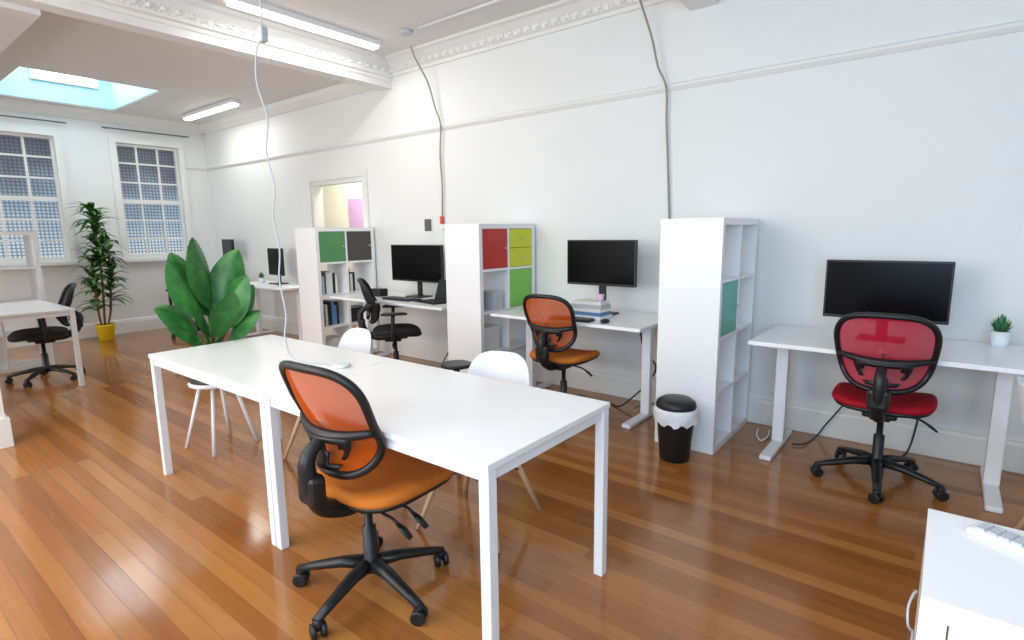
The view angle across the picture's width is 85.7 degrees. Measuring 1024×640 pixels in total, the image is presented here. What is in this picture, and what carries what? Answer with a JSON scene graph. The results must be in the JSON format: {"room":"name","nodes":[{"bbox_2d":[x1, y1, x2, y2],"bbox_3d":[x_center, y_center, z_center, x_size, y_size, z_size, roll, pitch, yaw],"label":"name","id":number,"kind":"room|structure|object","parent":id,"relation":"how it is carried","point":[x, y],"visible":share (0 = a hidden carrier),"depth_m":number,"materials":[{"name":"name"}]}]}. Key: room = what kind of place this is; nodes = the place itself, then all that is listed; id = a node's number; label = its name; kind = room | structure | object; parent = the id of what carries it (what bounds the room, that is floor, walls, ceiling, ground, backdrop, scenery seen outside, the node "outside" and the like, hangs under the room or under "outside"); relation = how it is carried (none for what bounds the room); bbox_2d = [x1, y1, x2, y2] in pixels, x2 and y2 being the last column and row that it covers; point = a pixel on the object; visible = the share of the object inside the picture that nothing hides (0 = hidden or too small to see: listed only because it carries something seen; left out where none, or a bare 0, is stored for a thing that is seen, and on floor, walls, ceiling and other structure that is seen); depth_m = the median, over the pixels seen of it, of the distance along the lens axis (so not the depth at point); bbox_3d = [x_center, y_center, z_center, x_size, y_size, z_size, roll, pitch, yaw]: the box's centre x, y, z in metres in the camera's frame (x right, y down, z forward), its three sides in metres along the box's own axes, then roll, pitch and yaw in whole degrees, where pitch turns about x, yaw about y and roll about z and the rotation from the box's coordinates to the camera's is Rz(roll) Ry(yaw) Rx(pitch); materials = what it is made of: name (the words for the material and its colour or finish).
{"room":"open-plan office","nodes":[
{"label":"open-plan office","id":0,"kind":"room"},
{"bbox_2d":[0,110,216,330],"bbox_3d":[-6.881,-1.198,6.678,0.200,3.250,6.200,6,12,38],"label":"wall","id":1,"kind":"structure","parent":0,"point":[85,146],"depth_m":7.82,"materials":[{"name":"paint"}]},
{"bbox_2d":[0,1,40,53],"bbox_3d":[-5.101,-2.372,5.020,4.420,0.190,0.340,6,12,38],"label":"trim","id":2,"kind":"structure","parent":1,"relation":"attached to","point":[15,19],"depth_m":3.90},
{"bbox_2d":[0,115,65,123],"bbox_3d":[-6.370,-2.553,6.910,0.078,0.018,1.250,6,12,38],"label":"curtain rod","id":3,"kind":"object","parent":1,"relation":"attached to","point":[0,115],"visible":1,"depth_m":7.10,"materials":[{"name":"grey metal"}]},
{"bbox_2d":[0,124,81,266],"bbox_3d":[-6.419,-1.583,7.135,0.280,1.775,1.150,6,12,38],"label":"window","id":4,"kind":"structure","parent":1,"relation":"in","point":[30,198],"depth_m":7.34,"materials":[{"name":"grey"}]},
{"bbox_2d":[6,315,194,347],"bbox_3d":[-6.773,0.315,6.852,0.025,0.205,6.200,6,12,38],"label":"baseboard","id":5,"kind":"structure","parent":1,"relation":"attached to","point":[88,330],"depth_m":8.13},
{"bbox_2d":[0,98,202,133],"bbox_3d":[-6.773,-2.600,6.353,0.120,0.120,6.200,6,12,38],"label":"trim","id":6,"kind":"structure","parent":1,"relation":"attached to","point":[5,104],"depth_m":7.60,"materials":[{"name":"paint"}]},
{"bbox_2d":[102,126,188,137],"bbox_3d":[-5.388,-2.764,8.143,0.078,0.018,1.130,6,12,38],"label":"curtain rod","id":7,"kind":"object","parent":1,"relation":"attached to","point":[102,126],"visible":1,"depth_m":8.09,"materials":[{"name":"grey metal"}]},
{"bbox_2d":[107,136,192,261],"bbox_3d":[-5.447,-1.792,8.356,0.280,1.775,1.040,6,12,38],"label":"window","id":8,"kind":"structure","parent":1,"relation":"in","point":[146,181],"depth_m":8.40,"materials":[{"name":"grey"}]},
{"bbox_2d":[185,165,206,170],"bbox_3d":[-4.992,-2.408,8.746,0.028,0.055,0.340,6,12,38],"label":"trim","id":9,"kind":"structure","parent":1,"relation":"attached to","point":[186,166],"depth_m":8.73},
{"bbox_2d":[0,0,559,124],"bbox_3d":[-1.943,-2.244,2.656,12.700,0.230,6.340,6,12,38],"label":"ceiling","id":10,"kind":"structure","parent":0,"point":[187,78],"depth_m":5.29,"materials":[{"name":"paint"}]},
{"bbox_2d":[0,67,158,109],"bbox_3d":[-5.231,-3.124,6.518,1.710,0.798,1.360,6,12,38],"label":"skylight","id":11,"kind":"object","parent":10,"relation":"attached to","point":[109,95],"depth_m":7.11,"materials":[{"name":"glass"}]},
{"bbox_2d":[28,68,98,88],"bbox_3d":[-5.775,-3.246,7.105,0.028,0.390,0.710,6,12,38],"label":"window","id":12,"kind":"structure","parent":11,"relation":"attached to","point":[33,73],"depth_m":7.11,"materials":[{"name":"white glass"}]},
{"bbox_2d":[182,98,240,120],"bbox_3d":[-4.099,-2.839,7.484,1.500,0.075,0.120,6,12,38],"label":"ceiling light","id":13,"kind":"object","parent":10,"relation":"attached to","point":[230,103],"visible":1,"depth_m":7.37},
{"bbox_2d":[255,0,335,363],"bbox_3d":[-1.082,-1.009,2.716,0.338,2.509,0.071,1,9,11],"label":"hanging cable","id":14,"kind":"object","parent":10,"relation":"hanging from","point":[262,32],"visible":0.99,"depth_m":2.75,"materials":[{"name":"grey plastic"}]},
{"bbox_2d":[257,25,267,42],"bbox_3d":[-1.205,-1.379,2.667,0.040,0.070,0.035,6,12,38],"label":"socket","id":15,"kind":"object","parent":14,"relation":"attached to","point":[262,32],"depth_m":2.65,"materials":[{"name":"grey plastic"}]},
{"bbox_2d":[222,0,380,49],"bbox_3d":[-1.756,-2.571,4.812,0.120,0.075,1.450,6,12,38],"label":"ceiling light","id":16,"kind":"object","parent":10,"relation":"attached to","point":[251,6],"visible":1,"depth_m":4.72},
{"bbox_2d":[400,28,412,35],"bbox_3d":[-0.970,-2.644,5.076,0.120,0.035,0.120,6,12,38],"label":"smoke detector","id":17,"kind":"object","parent":10,"relation":"attached to","point":[404,31],"visible":1,"depth_m":5.04,"materials":[{"name":"grey plastic"}]},
{"bbox_2d":[417,0,502,28],"bbox_3d":[0.032,-2.537,4.295,2.250,0.024,0.023,6,12,38],"label":"conduit","id":18,"kind":"object","parent":10,"relation":"attached to","point":[492,1],"visible":1,"depth_m":4.66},
{"bbox_2d":[322,182,361,304],"bbox_3d":[-2.207,-1.306,7.767,4.000,3.000,1.010,6,12,38],"label":"wall","id":19,"kind":"structure","parent":0,"point":[335,197],"depth_m":8.61,"materials":[{"name":"beige paint"}]},
{"bbox_2d":[348,198,363,227],"bbox_3d":[-2.129,-1.572,8.156,0.920,0.460,0.020,6,12,38],"label":"board","id":20,"kind":"object","parent":19,"relation":"attached to","point":[355,206],"visible":0.24,"depth_m":8.32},
{"bbox_2d":[0,324,1023,639],"bbox_3d":[-1.557,0.951,3.450,12.900,0.100,7.600,6,12,38],"label":"floor","id":21,"kind":"structure","parent":0,"point":[97,542],"depth_m":2.61,"materials":[{"name":"wood"}]},
{"bbox_2d":[0,390,13,448],"bbox_3d":[-4.420,-0.423,2.612,0.320,2.950,2.730,6,12,38],"label":"wall pier","id":22,"kind":"object","parent":21,"relation":"on","point":[6,437],"visible":1,"depth_m":3.76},
{"bbox_2d":[0,231,54,373],"bbox_3d":[-5.510,-0.190,5.881,0.390,1.480,0.770,6,12,38],"label":"shelf unit","id":23,"kind":"object","parent":21,"relation":"on","point":[33,265],"visible":0.72,"depth_m":6.01,"materials":[{"name":"white laminate"}]},
{"bbox_2d":[0,300,84,385],"bbox_3d":[-4.821,0.256,5.351,1.220,0.750,0.740,6,12,38],"label":"desk","id":24,"kind":"object","parent":21,"relation":"on","point":[35,309],"visible":0.81,"depth_m":5.22,"materials":[{"name":"white laminate"}]},
{"bbox_2d":[5,282,85,387],"bbox_3d":[-4.670,0.127,5.499,0.669,0.954,0.659,-9,13,-43],"label":"office chair","id":25,"kind":"object","parent":21,"relation":"on","point":[43,334],"visible":0.78,"depth_m":5.49,"materials":[{"name":"black plastic"}]},
{"bbox_2d":[66,201,132,340],"bbox_3d":[-5.615,-0.663,7.545,0.687,1.886,0.642,-7,11,-32],"label":"potted plant","id":26,"kind":"object","parent":21,"relation":"on","point":[105,331],"visible":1,"depth_m":7.49,"materials":[{"name":"green plant"}]},
{"bbox_2d":[165,289,208,338],"bbox_3d":[-4.441,-0.234,7.721,0.654,0.954,0.658,-4,10,-21],"label":"office chair","id":27,"kind":"object","parent":21,"relation":"on","point":[173,336],"visible":0.05,"depth_m":7.65,"materials":[{"name":"black plastic"}]},
{"bbox_2d":[185,382,258,456],"bbox_3d":[-1.987,0.626,3.750,0.336,0.464,0.337,5,11,30],"label":"stool","id":28,"kind":"object","parent":21,"relation":"on","point":[199,388],"visible":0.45,"depth_m":3.70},
{"bbox_2d":[154,237,259,384],"bbox_3d":[-1.945,-0.067,3.617,0.445,0.944,0.590,1,9,12],"label":"potted plant","id":29,"kind":"object","parent":28,"relation":"on","point":[225,294],"visible":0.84,"depth_m":3.57,"materials":[{"name":"green plant"}]},
{"bbox_2d":[148,334,395,546],"bbox_3d":[-1.365,0.570,3.155,1.296,0.740,0.750,6,12,38],"label":"table","id":30,"kind":"object","parent":21,"relation":"on","point":[248,367],"visible":0.59,"depth_m":3.03,"materials":[{"name":"white laminate"}]},
{"bbox_2d":[333,362,350,368],"bbox_3d":[-0.874,0.232,2.834,0.090,0.015,0.090,6,12,38],"label":"hub","id":31,"kind":"object","parent":30,"relation":"on","point":[341,364],"visible":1,"depth_m":2.81,"materials":[{"name":"white plastic"}]},
{"bbox_2d":[245,281,302,340],"bbox_3d":[-3.214,-0.111,7.503,1.350,0.750,0.560,6,12,38],"label":"desk","id":32,"kind":"object","parent":21,"relation":"on","point":[291,287],"visible":0.54,"depth_m":7.30,"materials":[{"name":"white laminate"}]},
{"bbox_2d":[258,272,264,282],"bbox_3d":[-3.490,-0.597,7.693,0.080,0.156,0.085,0,9,8],"label":"potted plant","id":33,"kind":"object","parent":32,"relation":"on","point":[261,277],"visible":1,"depth_m":7.67,"materials":[{"name":"green plant"}]},
{"bbox_2d":[267,248,288,284],"bbox_3d":[-3.171,-0.728,7.460,0.400,0.480,0.170,7,12,42],"label":"monitor","id":34,"kind":"object","parent":32,"relation":"on","point":[273,253],"visible":0.77,"depth_m":7.42,"materials":[{"name":"black plastic"}]},
{"bbox_2d":[283,328,370,458],"bbox_3d":[-1.134,0.485,3.483,0.469,0.806,0.508,7,12,42],"label":"shell chair","id":35,"kind":"object","parent":21,"relation":"on","point":[354,339],"visible":0.3,"depth_m":3.61,"materials":[{"name":"white plastic"}]},
{"bbox_2d":[295,227,379,351],"bbox_3d":[-2.000,-0.320,6.404,0.407,1.480,0.770,6,12,38],"label":"shelf unit","id":36,"kind":"object","parent":21,"relation":"on","point":[336,248],"visible":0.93,"depth_m":6.18,"materials":[{"name":"white laminate"}]},
{"bbox_2d":[321,272,326,293],"bbox_3d":[-2.148,-0.417,6.182,0.190,0.245,0.024,6,12,38],"label":"book","id":37,"kind":"object","parent":36,"relation":"in","point":[323,273],"visible":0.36,"depth_m":6.12,"materials":[{"name":"grey paper"}]},
{"bbox_2d":[323,308,325,325],"bbox_3d":[-2.166,-0.041,6.212,0.190,0.204,0.030,6,12,38],"label":"book","id":38,"kind":"object","parent":36,"relation":"in","point":[323,308],"visible":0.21,"depth_m":6.16,"materials":[{"name":"grey paper"}]},
{"bbox_2d":[323,304,327,325],"bbox_3d":[-2.148,-0.062,6.233,0.190,0.238,0.028,6,12,38],"label":"book","id":39,"kind":"object","parent":36,"relation":"in","point":[324,305],"visible":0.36,"depth_m":6.17,"materials":[{"name":"paper"}]},
{"bbox_2d":[321,270,332,292],"bbox_3d":[-2.095,-0.431,6.247,0.190,0.251,0.018,6,12,38],"label":"book","id":40,"kind":"object","parent":36,"relation":"in","point":[330,272],"visible":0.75,"depth_m":6.19,"materials":[{"name":"paper"}]},
{"bbox_2d":[325,272,329,293],"bbox_3d":[-2.129,-0.418,6.206,0.190,0.238,0.035,6,12,38],"label":"book","id":41,"kind":"object","parent":36,"relation":"in","point":[326,273],"visible":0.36,"depth_m":6.15,"materials":[{"name":"paper"}]},
{"bbox_2d":[323,301,332,324],"bbox_3d":[-2.113,-0.083,6.274,0.190,0.265,0.020,6,12,38],"label":"book","id":42,"kind":"object","parent":36,"relation":"in","point":[324,302],"visible":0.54,"depth_m":6.22,"materials":[{"name":"black paper"}]},
{"bbox_2d":[323,300,334,324],"bbox_3d":[-2.096,-0.091,6.295,0.190,0.273,0.032,6,12,38],"label":"book","id":43,"kind":"object","parent":36,"relation":"in","point":[331,301],"visible":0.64,"depth_m":6.24,"materials":[{"name":"paper"}]},
{"bbox_2d":[327,305,330,324],"bbox_3d":[-2.129,-0.060,6.257,0.190,0.226,0.030,6,12,38],"label":"book","id":44,"kind":"object","parent":36,"relation":"in","point":[328,306],"visible":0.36,"depth_m":6.20,"materials":[{"name":"black paper"}]},
{"bbox_2d":[328,273,331,293],"bbox_3d":[-2.109,-0.419,6.231,0.190,0.232,0.026,6,12,38],"label":"book","id":45,"kind":"object","parent":36,"relation":"in","point":[329,274],"visible":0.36,"depth_m":6.17,"materials":[{"name":"paper"}]},
{"bbox_2d":[325,334,341,347],"bbox_3d":[-2.105,0.295,6.364,0.248,0.200,0.248,6,12,38],"label":"storage box","id":46,"kind":"object","parent":36,"relation":"in","point":[332,340],"visible":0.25,"depth_m":6.29,"materials":[{"name":"paper"}]},
{"bbox_2d":[332,272,335,292],"bbox_3d":[-2.078,-0.425,6.269,0.190,0.232,0.034,6,12,38],"label":"book","id":47,"kind":"object","parent":36,"relation":"in","point":[333,274],"visible":0.36,"depth_m":6.21,"materials":[{"name":"black paper"}]},
{"bbox_2d":[334,305,336,323],"bbox_3d":[-2.076,-0.067,6.324,0.190,0.216,0.029,6,12,38],"label":"book","id":48,"kind":"object","parent":36,"relation":"in","point":[335,311],"visible":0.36,"depth_m":6.26,"materials":[{"name":"paper"}]},
{"bbox_2d":[335,275,337,292],"bbox_3d":[-2.058,-0.417,6.296,0.190,0.206,0.028,6,12,38],"label":"book","id":49,"kind":"object","parent":36,"relation":"in","point":[336,283],"visible":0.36,"depth_m":6.24,"materials":[{"name":"paper"}]},
{"bbox_2d":[334,301,339,323],"bbox_3d":[-2.058,-0.092,6.343,0.190,0.259,0.029,6,12,38],"label":"book","id":50,"kind":"object","parent":36,"relation":"in","point":[335,302],"visible":0.36,"depth_m":6.28,"materials":[{"name":"black paper"}]},
{"bbox_2d":[350,274,352,290],"bbox_3d":[-1.934,-0.442,6.453,0.190,0.203,0.033,6,12,38],"label":"book","id":51,"kind":"object","parent":36,"relation":"in","point":[351,279],"visible":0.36,"depth_m":6.39,"materials":[{"name":"paper"}]},
{"bbox_2d":[350,272,354,290],"bbox_3d":[-1.914,-0.455,6.477,0.190,0.220,0.030,6,12,38],"label":"book","id":52,"kind":"object","parent":36,"relation":"in","point":[352,273],"visible":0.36,"depth_m":6.42,"materials":[{"name":"black paper"}]},
{"bbox_2d":[351,305,363,321],"bbox_3d":[-1.890,-0.083,6.586,0.228,0.160,0.248,6,12,38],"label":"storage box","id":53,"kind":"object","parent":36,"relation":"in","point":[354,308],"visible":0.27,"depth_m":6.48,"materials":[{"name":"black plastic"}]},
{"bbox_2d":[279,360,454,639],"bbox_3d":[-0.564,0.595,2.137,0.629,0.994,0.637,6,11,35],"label":"office chair","id":54,"kind":"object","parent":21,"relation":"on","point":[357,472],"visible":0.98,"depth_m":1.95,"materials":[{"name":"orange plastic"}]},
{"bbox_2d":[330,291,446,356],"bbox_3d":[-1.075,0.143,5.753,1.700,0.750,0.700,6,12,38],"label":"desk","id":55,"kind":"object","parent":21,"relation":"on","point":[358,297],"visible":0.33,"depth_m":5.71,"materials":[{"name":"white laminate"}]},
{"bbox_2d":[371,288,387,296],"bbox_3d":[-1.420,-0.296,5.900,0.160,0.080,0.110,6,12,38],"label":"storage box","id":56,"kind":"object","parent":55,"relation":"on","point":[378,292],"visible":0.78,"depth_m":5.85,"materials":[{"name":"black plastic"}]},
{"bbox_2d":[382,296,416,301],"bbox_3d":[-1.127,-0.215,5.552,0.400,0.022,0.140,6,12,38],"label":"keyboard","id":57,"kind":"object","parent":55,"relation":"on","point":[397,298],"visible":0.98,"depth_m":5.50,"materials":[{"name":"black plastic"}]},
{"bbox_2d":[391,245,443,297],"bbox_3d":[-0.978,-0.511,5.750,0.760,0.540,0.170,6,12,38],"label":"monitor","id":58,"kind":"object","parent":55,"relation":"on","point":[419,264],"visible":0.94,"depth_m":5.70,"materials":[{"name":"black plastic"}]},
{"bbox_2d":[418,279,446,304],"bbox_3d":[-0.723,-0.272,5.300,0.265,0.206,0.300,-8,12,-39],"label":"laptop","id":59,"kind":"object","parent":55,"relation":"on","point":[440,296],"visible":0.65,"depth_m":5.37,"materials":[{"name":"black plastic"}]},
{"bbox_2d":[357,278,422,364],"bbox_3d":[-1.168,0.084,5.361,0.639,0.994,0.648,-3,9,-12],"label":"office chair","id":60,"kind":"object","parent":21,"relation":"on","point":[392,332],"visible":0.72,"depth_m":5.25,"materials":[{"name":"black plastic"}]},
{"bbox_2d":[262,359,609,639],"bbox_3d":[-0.345,0.685,2.361,1.296,0.740,0.750,6,12,38],"label":"table","id":61,"kind":"object","parent":21,"relation":"on","point":[482,429],"visible":0.88,"depth_m":2.10,"materials":[{"name":"white laminate"}]},
{"bbox_2d":[441,360,471,371],"bbox_3d":[-0.346,0.568,3.529,0.320,0.600,0.320,6,12,38],"label":"stool","id":62,"kind":"object","parent":21,"relation":"on","point":[456,365],"visible":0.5,"depth_m":3.44,"materials":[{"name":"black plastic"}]},
{"bbox_2d":[416,351,540,552],"bbox_3d":[-0.153,0.597,2.708,0.469,0.806,0.508,4,10,28],"label":"shell chair","id":63,"kind":"object","parent":21,"relation":"on","point":[511,367],"visible":0.27,"depth_m":2.84,"materials":[{"name":"white plastic"}]},
{"bbox_2d":[444,224,534,373],"bbox_3d":[-0.168,-0.114,4.979,0.407,1.480,0.770,6,12,38],"label":"shelf unit","id":64,"kind":"object","parent":21,"relation":"on","point":[478,257],"visible":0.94,"depth_m":4.73,"materials":[{"name":"white laminate"}]},
{"bbox_2d":[484,323,499,350],"bbox_3d":[-0.277,0.150,4.883,0.248,0.200,0.248,6,12,38],"label":"storage box","id":65,"kind":"object","parent":64,"relation":"in","point":[491,331],"visible":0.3,"depth_m":4.83,"materials":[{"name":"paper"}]},
{"bbox_2d":[483,290,503,309],"bbox_3d":[-0.197,-0.178,4.840,0.208,0.150,0.148,6,12,38],"label":"storage box","id":66,"kind":"object","parent":64,"relation":"in","point":[493,300],"visible":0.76,"depth_m":4.77,"materials":[{"name":"grey plastic"}]},
{"bbox_2d":[523,294,599,396],"bbox_3d":[0.378,0.259,4.211,0.619,0.975,0.640,-3,9,-12],"label":"office chair","id":67,"kind":"object","parent":21,"relation":"on","point":[551,319],"visible":0.72,"depth_m":3.98,"materials":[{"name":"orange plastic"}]},
{"bbox_2d":[490,307,657,428],"bbox_3d":[0.571,0.326,4.486,1.330,0.750,0.720,6,12,38],"label":"desk","id":68,"kind":"object","parent":21,"relation":"on","point":[628,321],"visible":0.48,"depth_m":4.17,"materials":[{"name":"white laminate"}]},
{"bbox_2d":[575,317,594,322],"bbox_3d":[0.449,-0.011,4.157,0.340,0.022,0.110,6,11,36],"label":"keyboard","id":69,"kind":"object","parent":68,"relation":"on","point":[578,319],"visible":0.47,"depth_m":4.06,"materials":[{"name":"black plastic"}]},
{"bbox_2d":[575,314,611,319],"bbox_3d":[0.608,-0.034,4.278,0.280,0.025,0.180,7,12,41],"label":"book","id":70,"kind":"object","parent":68,"relation":"on","point":[576,315],"visible":0.5,"depth_m":4.19,"materials":[{"name":"paper"}]},
{"bbox_2d":[574,311,610,316],"bbox_3d":[0.608,-0.060,4.274,0.260,0.025,0.170,6,12,37],"label":"book","id":71,"kind":"object","parent":70,"relation":"on","point":[575,312],"visible":0.52,"depth_m":4.19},
{"bbox_2d":[573,307,611,312],"bbox_3d":[0.608,-0.086,4.269,0.270,0.025,0.180,7,12,39],"label":"book","id":72,"kind":"object","parent":71,"relation":"on","point":[574,308],"visible":0.54,"depth_m":4.19,"materials":[{"name":"paper"}]},
{"bbox_2d":[571,304,610,308],"bbox_3d":[0.607,-0.112,4.265,0.260,0.025,0.160,6,11,36],"label":"book","id":73,"kind":"object","parent":72,"relation":"on","point":[572,305],"visible":0.68,"depth_m":4.20,"materials":[{"name":"grey paper"}]},
{"bbox_2d":[572,298,609,305],"bbox_3d":[0.607,-0.139,4.261,0.250,0.025,0.150,6,11,36],"label":"book","id":74,"kind":"object","parent":73,"relation":"on","point":[577,301],"visible":1,"depth_m":4.21,"materials":[{"name":"paper"}]},
{"bbox_2d":[597,294,604,300],"bbox_3d":[0.676,-0.171,4.214,0.060,0.050,0.060,6,12,38],"label":"cup","id":75,"kind":"object","parent":74,"relation":"on","point":[600,297],"visible":1,"depth_m":4.19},
{"bbox_2d":[567,240,637,314],"bbox_3d":[0.716,-0.341,4.404,0.610,0.590,0.170,6,12,38],"label":"monitor","id":76,"kind":"object","parent":68,"relation":"on","point":[601,263],"visible":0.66,"depth_m":4.35,"materials":[{"name":"black plastic"}]},
{"bbox_2d":[600,319,609,323],"bbox_3d":[0.676,0.006,4.011,0.060,0.030,0.100,6,12,38],"label":"computer mouse","id":77,"kind":"object","parent":68,"relation":"on","point":[603,321],"visible":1,"depth_m":3.98,"materials":[{"name":"black plastic"}]},
{"bbox_2d":[610,332,656,406],"bbox_3d":[0.939,0.364,4.371,0.393,0.701,0.107,4,10,29],"label":"power cable","id":78,"kind":"object","parent":68,"relation":"hanging from","point":[633,396],"visible":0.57,"depth_m":4.40,"materials":[{"name":"black plastic"}]},
{"bbox_2d":[652,394,699,463],"bbox_3d":[1.014,0.668,3.431,0.274,0.399,0.277,6,12,38],"label":"waste bin","id":79,"kind":"object","parent":21,"relation":"on","point":[675,415],"visible":1,"depth_m":3.35,"materials":[{"name":"black plastic"}]},
{"bbox_2d":[654,218,758,454],"bbox_3d":[1.354,0.057,3.796,0.407,1.480,0.770,6,12,38],"label":"shelf unit","id":80,"kind":"object","parent":21,"relation":"on","point":[707,274],"visible":0.98,"depth_m":3.52,"materials":[{"name":"white laminate"}]},
{"bbox_2d":[756,428,769,440],"bbox_3d":[1.722,0.790,3.796,0.086,0.012,0.242,4,10,29],"label":"power cable","id":81,"kind":"object","parent":21,"relation":"on","point":[767,436],"visible":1,"depth_m":3.77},
{"bbox_2d":[792,406,842,444],"bbox_3d":[2.018,0.689,3.683,0.382,0.252,0.097,-3,10,-16],"label":"power cable","id":82,"kind":"object","parent":21,"relation":"on","point":[838,410],"visible":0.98,"depth_m":3.71,"materials":[{"name":"black plastic"}]},
{"bbox_2d":[810,312,948,503],"bbox_3d":[2.037,0.420,3.014,0.635,0.994,0.644,6,12,38],"label":"office chair","id":83,"kind":"object","parent":21,"relation":"on","point":[884,358],"visible":1,"depth_m":2.83,"materials":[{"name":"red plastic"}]},
{"bbox_2d":[748,325,1023,513],"bbox_3d":[2.153,0.506,3.243,1.310,0.750,0.700,6,12,38],"label":"desk","id":84,"kind":"object","parent":21,"relation":"on","point":[1007,362],"visible":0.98,"depth_m":2.98,"materials":[{"name":"white laminate"}]},
{"bbox_2d":[823,259,955,324],"bbox_3d":[2.199,-0.116,3.261,0.620,0.470,0.170,6,12,38],"label":"monitor","id":85,"kind":"object","parent":84,"relation":"on","point":[923,289],"visible":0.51,"depth_m":3.20,"materials":[{"name":"black plastic"}]},
{"bbox_2d":[989,314,1012,346],"bbox_3d":[2.715,0.054,3.068,0.092,0.183,0.095,1,9,8],"label":"potted plant","id":86,"kind":"object","parent":84,"relation":"on","point":[1000,336],"visible":1,"depth_m":3.05,"materials":[{"name":"green plant"}]},
{"bbox_2d":[855,420,918,455],"bbox_3d":[2.347,0.711,3.416,0.351,0.316,0.124,1,9,13],"label":"power cable","id":87,"kind":"object","parent":21,"relation":"on","point":[917,421],"visible":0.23,"depth_m":3.43,"materials":[{"name":"black plastic"}]},
{"bbox_2d":[906,590,917,639],"bbox_3d":[0.785,0.883,1.131,0.083,0.692,0.026,-6,10,-29],"label":"power cable","id":88,"kind":"object","parent":21,"relation":"on","point":[915,591],"visible":1,"depth_m":1.07,"materials":[{"name":"grey plastic"}]},
{"bbox_2d":[913,508,1023,639],"bbox_3d":[1.148,0.878,0.949,0.770,0.770,0.407,6,12,38],"label":"desk","id":89,"kind":"object","parent":21,"relation":"on","point":[971,585],"visible":1,"depth_m":1.01,"materials":[{"name":"white laminate"}]},
{"bbox_2d":[966,521,1023,555],"bbox_3d":[1.047,0.459,1.078,0.065,0.018,0.250,-5,10,-24],"label":"keyboard","id":90,"kind":"object","parent":89,"relation":"on","point":[1009,540],"visible":1,"depth_m":1.14,"materials":[{"name":"white plastic"}]},
{"bbox_2d":[1014,376,1023,529],"bbox_3d":[2.239,0.660,2.130,0.508,0.806,0.469,6,12,38],"label":"shell chair","id":91,"kind":"object","parent":21,"relation":"on","point":[1020,380],"visible":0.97,"depth_m":2.21,"materials":[{"name":"white plastic"}]},
{"bbox_3d":[-4.602,-0.257,8.519,1.100,0.750,0.660,6,12,38],"label":"desk","id":92,"kind":"object","parent":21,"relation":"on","visible":0},
{"bbox_2d":[221,239,234,255],"bbox_3d":[-4.301,-0.930,8.429,0.170,0.600,0.460,-9,13,-43],"label":"monitor","id":93,"kind":"object","parent":92,"relation":"on","point":[227,244],"visible":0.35,"depth_m":8.35,"materials":[{"name":"black plastic"}]},
{"bbox_2d":[204,0,1023,437],"bbox_3d":[-0.008,-1.066,5.315,12.700,3.250,0.140,6,12,38],"label":"wall","id":94,"kind":"structure","parent":0,"point":[917,154],"depth_m":3.96,"materials":[{"name":"paint"}]},
{"bbox_2d":[0,0,391,90],"bbox_3d":[-3.282,-2.255,3.631,0.160,0.285,6.200,6,12,38],"label":"trim","id":95,"kind":"structure","parent":94,"relation":"attached to","point":[69,8],"depth_m":4.44,"materials":[{"name":"paint"}]},
{"bbox_2d":[72,0,393,81],"bbox_3d":[-3.188,-2.276,3.552,0.100,0.220,6.200,6,12,38],"label":"ceiling beam","id":96,"kind":"structure","parent":94,"relation":"attached to","point":[198,16],"depth_m":4.71,"materials":[{"name":"paint"}]},
{"bbox_2d":[254,315,298,334],"bbox_3d":[-3.771,0.029,8.394,2.810,0.205,0.025,6,12,38],"label":"baseboard","id":97,"kind":"structure","parent":94,"relation":"attached to","point":[268,322],"depth_m":8.10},
{"bbox_2d":[199,82,375,133],"bbox_3d":[-3.221,-2.816,7.407,4.380,0.120,0.120,6,12,38],"label":"trim","id":98,"kind":"structure","parent":94,"relation":"attached to","point":[342,90],"depth_m":7.13,"materials":[{"name":"paint"}]},
{"bbox_2d":[305,168,369,334],"bbox_3d":[-2.139,-0.766,7.050,1.260,2.160,0.160,6,12,38],"label":"door frame","id":99,"kind":"structure","parent":94,"relation":"in","point":[314,193],"depth_m":7.06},
{"bbox_2d":[410,46,443,228],"bbox_3d":[-0.856,-1.836,5.642,0.291,1.798,0.076,-1,9,0],"label":"cable","id":100,"kind":"object","parent":94,"relation":"attached to","point":[441,226],"visible":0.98,"depth_m":5.64,"materials":[{"name":"grey plastic"}]},
{"bbox_2d":[424,218,432,233],"bbox_3d":[-0.902,-1.009,5.940,0.130,0.170,0.005,6,12,38],"label":"wall picture","id":101,"kind":"object","parent":94,"relation":"attached to","point":[428,225],"visible":1,"depth_m":5.94,"materials":[{"name":"paper"}]},
{"bbox_2d":[424,219,431,230],"bbox_3d":[-0.903,-1.020,5.937,0.106,0.128,0.001,6,12,38],"label":"print","id":102,"kind":"object","parent":101,"relation":"attached to","point":[427,222],"depth_m":5.94,"materials":[{"name":"grey paper"}]},
{"bbox_2d":[385,0,669,76],"bbox_3d":[-0.025,-2.557,4.886,3.294,0.170,0.150,6,12,38],"label":"trim","id":103,"kind":"structure","parent":94,"relation":"attached to","point":[560,15],"depth_m":4.86,"materials":[{"name":"paint"}]},
{"bbox_2d":[207,20,1023,170],"bbox_3d":[0.008,-1.878,5.054,12.500,0.055,0.028,6,12,38],"label":"trim","id":104,"kind":"structure","parent":94,"relation":"attached to","point":[1015,26],"depth_m":3.93,"materials":[{"name":"paint"}]},
{"bbox_2d":[639,0,669,218],"bbox_3d":[1.060,-1.055,4.244,0.333,2.942,0.041,0,9,2],"label":"cable","id":105,"kind":"object","parent":94,"relation":"attached to","point":[640,1],"visible":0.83,"depth_m":4.15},
{"bbox_2d":[678,0,718,10],"bbox_3d":[-0.546,-1.950,1.502,0.200,0.280,6.200,6,12,38],"label":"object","id":106,"kind":"structure","parent":94,"relation":"attached to","point":[692,5],"depth_m":3.86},
{"bbox_2d":[379,338,1023,473],"bbox_3d":[1.639,0.636,4.187,8.430,0.205,0.025,6,12,38],"label":"baseboard","id":107,"kind":"structure","parent":94,"relation":"attached to","point":[963,445],"depth_m":3.76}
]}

